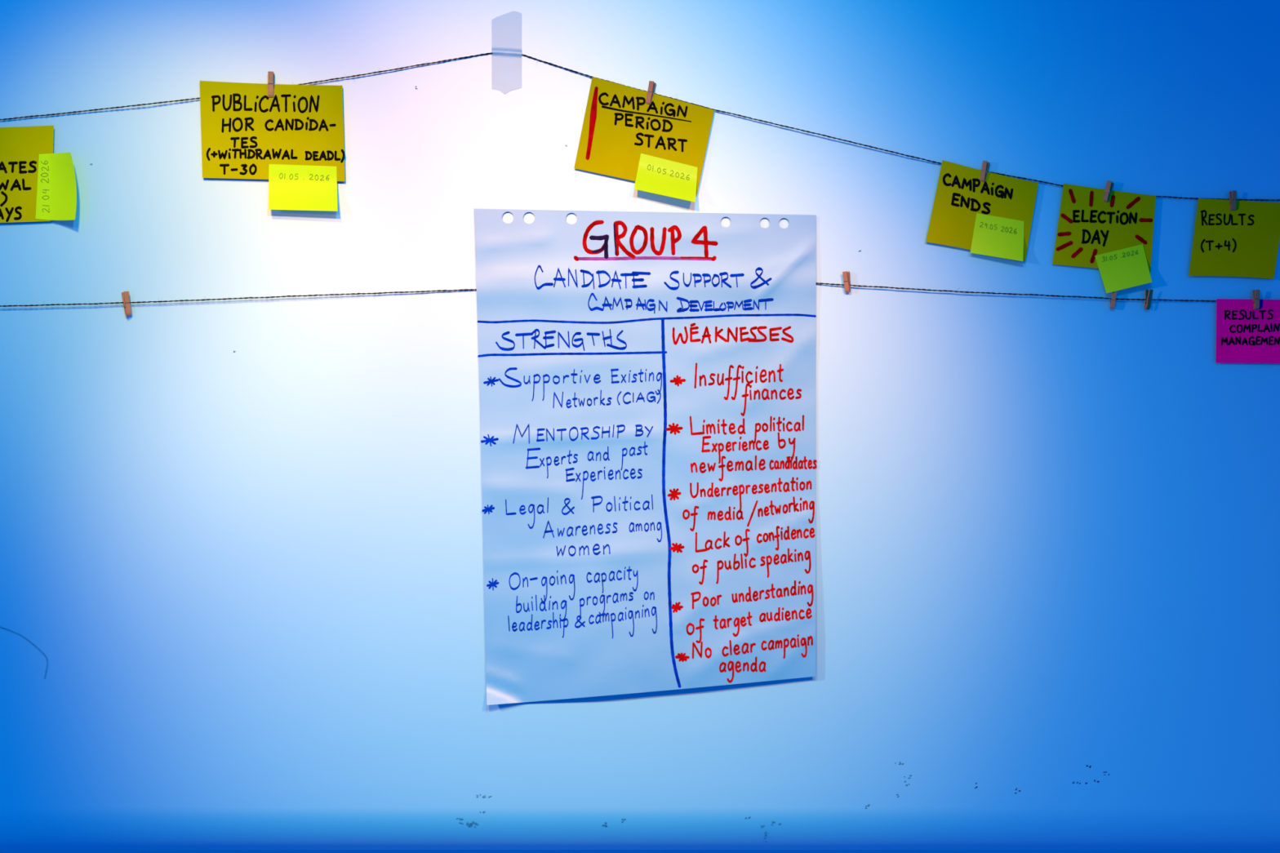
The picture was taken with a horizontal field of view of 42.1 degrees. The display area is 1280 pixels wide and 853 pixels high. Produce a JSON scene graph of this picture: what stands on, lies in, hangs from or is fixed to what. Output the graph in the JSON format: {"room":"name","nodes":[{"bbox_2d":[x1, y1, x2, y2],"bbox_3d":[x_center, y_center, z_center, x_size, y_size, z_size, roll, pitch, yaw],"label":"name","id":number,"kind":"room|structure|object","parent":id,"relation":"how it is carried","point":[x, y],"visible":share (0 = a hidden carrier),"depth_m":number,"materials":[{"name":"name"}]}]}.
{"room":"workshop meeting room","nodes":[
{"label":"workshop meeting room","id":0,"kind":"room"},
{"bbox_2d":[0,0,1279,852],"bbox_3d":[0.000,0.000,2.672,4.800,3.000,0.146,0,0,0],"label":"wall","id":1,"kind":"structure","parent":0,"point":[242,593],"depth_m":2.60,"materials":[{"name":"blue paint"}]},
{"bbox_2d":[491,11,521,93],"bbox_3d":[-0.208,-0.584,2.598,0.047,0.130,0.003,0,0,0],"label":"tape","id":2,"kind":"object","parent":1,"relation":"attached to","point":[506,28],"visible":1,"depth_m":2.60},
{"bbox_2d":[0,281,1250,307],"bbox_3d":[0.001,-0.206,2.594,2.115,0.050,0.011,0,0,0],"label":"twine","id":3,"kind":"object","parent":1,"relation":"attached to","point":[358,293],"visible":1,"depth_m":2.59,"materials":[{"name":"fabric"}]},
{"bbox_2d":[121,291,131,315],"bbox_3d":[-0.800,-0.192,2.593,0.012,0.038,0.011,0,0,-40],"label":"clothespin","id":4,"kind":"object","parent":3,"relation":"attached to","point":[126,297],"visible":1,"depth_m":2.59,"materials":[{"name":"brown wood"}]},
{"bbox_2d":[842,271,850,292],"bbox_3d":[0.322,-0.226,2.592,0.010,0.033,0.010,0,0,36],"label":"clothespin","id":5,"kind":"object","parent":3,"relation":"attached to","point":[846,274],"visible":1,"depth_m":2.59,"materials":[{"name":"brown wood"}]},
{"bbox_2d":[1109,292,1116,308],"bbox_3d":[0.738,-0.197,2.593,0.010,0.026,0.010,0,0,14],"label":"clothespin","id":6,"kind":"object","parent":3,"relation":"attached to","point":[1113,300],"visible":1,"depth_m":2.59,"materials":[{"name":"brown wood"}]},
{"bbox_2d":[1143,288,1153,309],"bbox_3d":[0.792,-0.198,2.592,0.010,0.032,0.010,0,0,-30],"label":"clothespin","id":7,"kind":"object","parent":3,"relation":"attached to","point":[1148,293],"visible":1,"depth_m":2.59,"materials":[{"name":"brown wood"}]},
{"bbox_2d":[1215,298,1279,363],"bbox_3d":[0.990,-0.148,2.593,0.185,0.102,0.002,0,0,1],"label":"card","id":8,"kind":"object","parent":3,"relation":"hanging from","point":[1245,334],"visible":1,"depth_m":2.59,"materials":[{"name":"purple"}]},
{"bbox_2d":[1252,289,1259,309],"bbox_3d":[0.960,-0.198,2.592,0.010,0.030,0.011,-1,0,-8],"label":"clothespin","id":9,"kind":"object","parent":3,"relation":"attached to","point":[1255,293],"visible":1,"depth_m":2.59,"materials":[{"name":"brown wood"}]},
{"bbox_2d":[0,52,1279,200],"bbox_3d":[0.000,-0.469,2.594,2.116,0.244,0.009,0,0,0],"label":"twine","id":10,"kind":"object","parent":1,"relation":"attached to","point":[828,136],"visible":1,"depth_m":2.59,"materials":[{"name":"fabric"}]},
{"bbox_2d":[0,125,53,222],"bbox_3d":[-1.030,-0.391,2.593,0.234,0.156,0.003,0,0,0],"label":"card","id":11,"kind":"object","parent":10,"relation":"hanging from","point":[20,147],"visible":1,"depth_m":2.59,"materials":[{"name":"yellow paper"}]},
{"bbox_2d":[35,152,76,220],"bbox_3d":[-0.906,-0.372,2.585,0.074,0.106,0.009,0,0,19],"label":"sticky note","id":12,"kind":"object","parent":11,"relation":"attached to","point":[56,191],"visible":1,"depth_m":2.59,"materials":[{"name":"paper"}]},
{"bbox_2d":[267,71,274,97],"bbox_3d":[-0.575,-0.532,2.592,0.011,0.039,0.011,1,0,-4],"label":"clothespin","id":13,"kind":"object","parent":10,"relation":"attached to","point":[270,74],"visible":1,"depth_m":2.59,"materials":[{"name":"brown wood"}]},
{"bbox_2d":[200,80,345,181],"bbox_3d":[-0.573,-0.460,2.593,0.226,0.157,0.002,0,0,0],"label":"card","id":14,"kind":"object","parent":10,"relation":"hanging from","point":[245,131],"visible":1,"depth_m":2.59,"materials":[{"name":"yellow paper"}]},
{"bbox_2d":[268,164,337,211],"bbox_3d":[-0.523,-0.371,2.584,0.110,0.076,0.017,0,0,0],"label":"sticky note","id":15,"kind":"object","parent":14,"relation":"attached to","point":[291,187],"visible":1,"depth_m":2.59,"materials":[{"name":"paper"}]},
{"bbox_2d":[573,76,714,194],"bbox_3d":[0.006,-0.453,2.592,0.218,0.183,0.002,0,0,0],"label":"card","id":16,"kind":"object","parent":10,"relation":"hanging from","point":[619,126],"visible":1,"depth_m":2.59,"materials":[{"name":"yellow paper"}]},
{"bbox_2d":[633,153,697,202],"bbox_3d":[0.040,-0.386,2.581,0.099,0.079,0.022,0,0,0],"label":"sticky note","id":17,"kind":"object","parent":16,"relation":"attached to","point":[655,175],"visible":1,"depth_m":2.59,"materials":[{"name":"paper"}]},
{"bbox_2d":[645,80,656,104],"bbox_3d":[0.017,-0.520,2.593,0.014,0.036,0.011,0,0,22],"label":"clothespin","id":18,"kind":"object","parent":10,"relation":"attached to","point":[651,86],"visible":1,"depth_m":2.59,"materials":[{"name":"brown wood"}]},
{"bbox_2d":[925,160,1038,262],"bbox_3d":[0.533,-0.336,2.593,0.176,0.158,0.002,0,0,0],"label":"card","id":19,"kind":"object","parent":10,"relation":"hanging from","point":[961,194],"visible":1,"depth_m":2.59,"materials":[{"name":"yellow paper"}]},
{"bbox_2d":[970,213,1024,261],"bbox_3d":[0.556,-0.294,2.586,0.085,0.076,0.012,0,0,0],"label":"sticky note","id":20,"kind":"object","parent":19,"relation":"attached to","point":[993,236],"visible":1,"depth_m":2.59,"materials":[{"name":"paper"}]},
{"bbox_2d":[979,160,990,182],"bbox_3d":[0.537,-0.398,2.593,0.012,0.033,0.012,0,0,41],"label":"clothespin","id":21,"kind":"object","parent":10,"relation":"attached to","point":[985,165],"visible":1,"depth_m":2.59,"materials":[{"name":"brown wood"}]},
{"bbox_2d":[1052,183,1155,272],"bbox_3d":[0.723,-0.309,2.593,0.160,0.140,0.003,0,0,1],"label":"card","id":22,"kind":"object","parent":10,"relation":"hanging from","point":[1089,226],"visible":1,"depth_m":2.59,"materials":[{"name":"yellow paper"}]},
{"bbox_2d":[1094,244,1151,293],"bbox_3d":[0.752,-0.245,2.588,0.086,0.077,0.009,0,0,2],"label":"sticky note","id":23,"kind":"object","parent":22,"relation":"attached to","point":[1126,268],"visible":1,"depth_m":2.59,"materials":[{"name":"paper"}]},
{"bbox_2d":[1102,180,1114,202],"bbox_3d":[0.730,-0.366,2.593,0.014,0.033,0.013,0,0,41],"label":"clothespin","id":24,"kind":"object","parent":10,"relation":"attached to","point":[1109,184],"visible":1,"depth_m":2.59,"materials":[{"name":"brown wood"}]},
{"bbox_2d":[1229,190,1236,210],"bbox_3d":[0.924,-0.352,2.592,0.010,0.030,0.011,0,0,-12],"label":"clothespin","id":25,"kind":"object","parent":10,"relation":"attached to","point":[1233,194],"visible":1,"depth_m":2.59,"materials":[{"name":"brown wood"}]},
{"bbox_2d":[1188,198,1279,279],"bbox_3d":[0.930,-0.293,2.593,0.150,0.126,0.002,0,0,1],"label":"card","id":26,"kind":"object","parent":10,"relation":"hanging from","point":[1243,242],"visible":1,"depth_m":2.59,"materials":[{"name":"yellow paper"}]},
{"bbox_2d":[474,208,817,705],"bbox_3d":[0.009,0.046,2.588,0.535,0.772,0.018,0,0,0],"label":"chart sheet","id":27,"kind":"object","parent":1,"relation":"attached to","point":[647,380],"visible":1,"depth_m":2.59,"materials":[{"name":"paper"}]}
]}

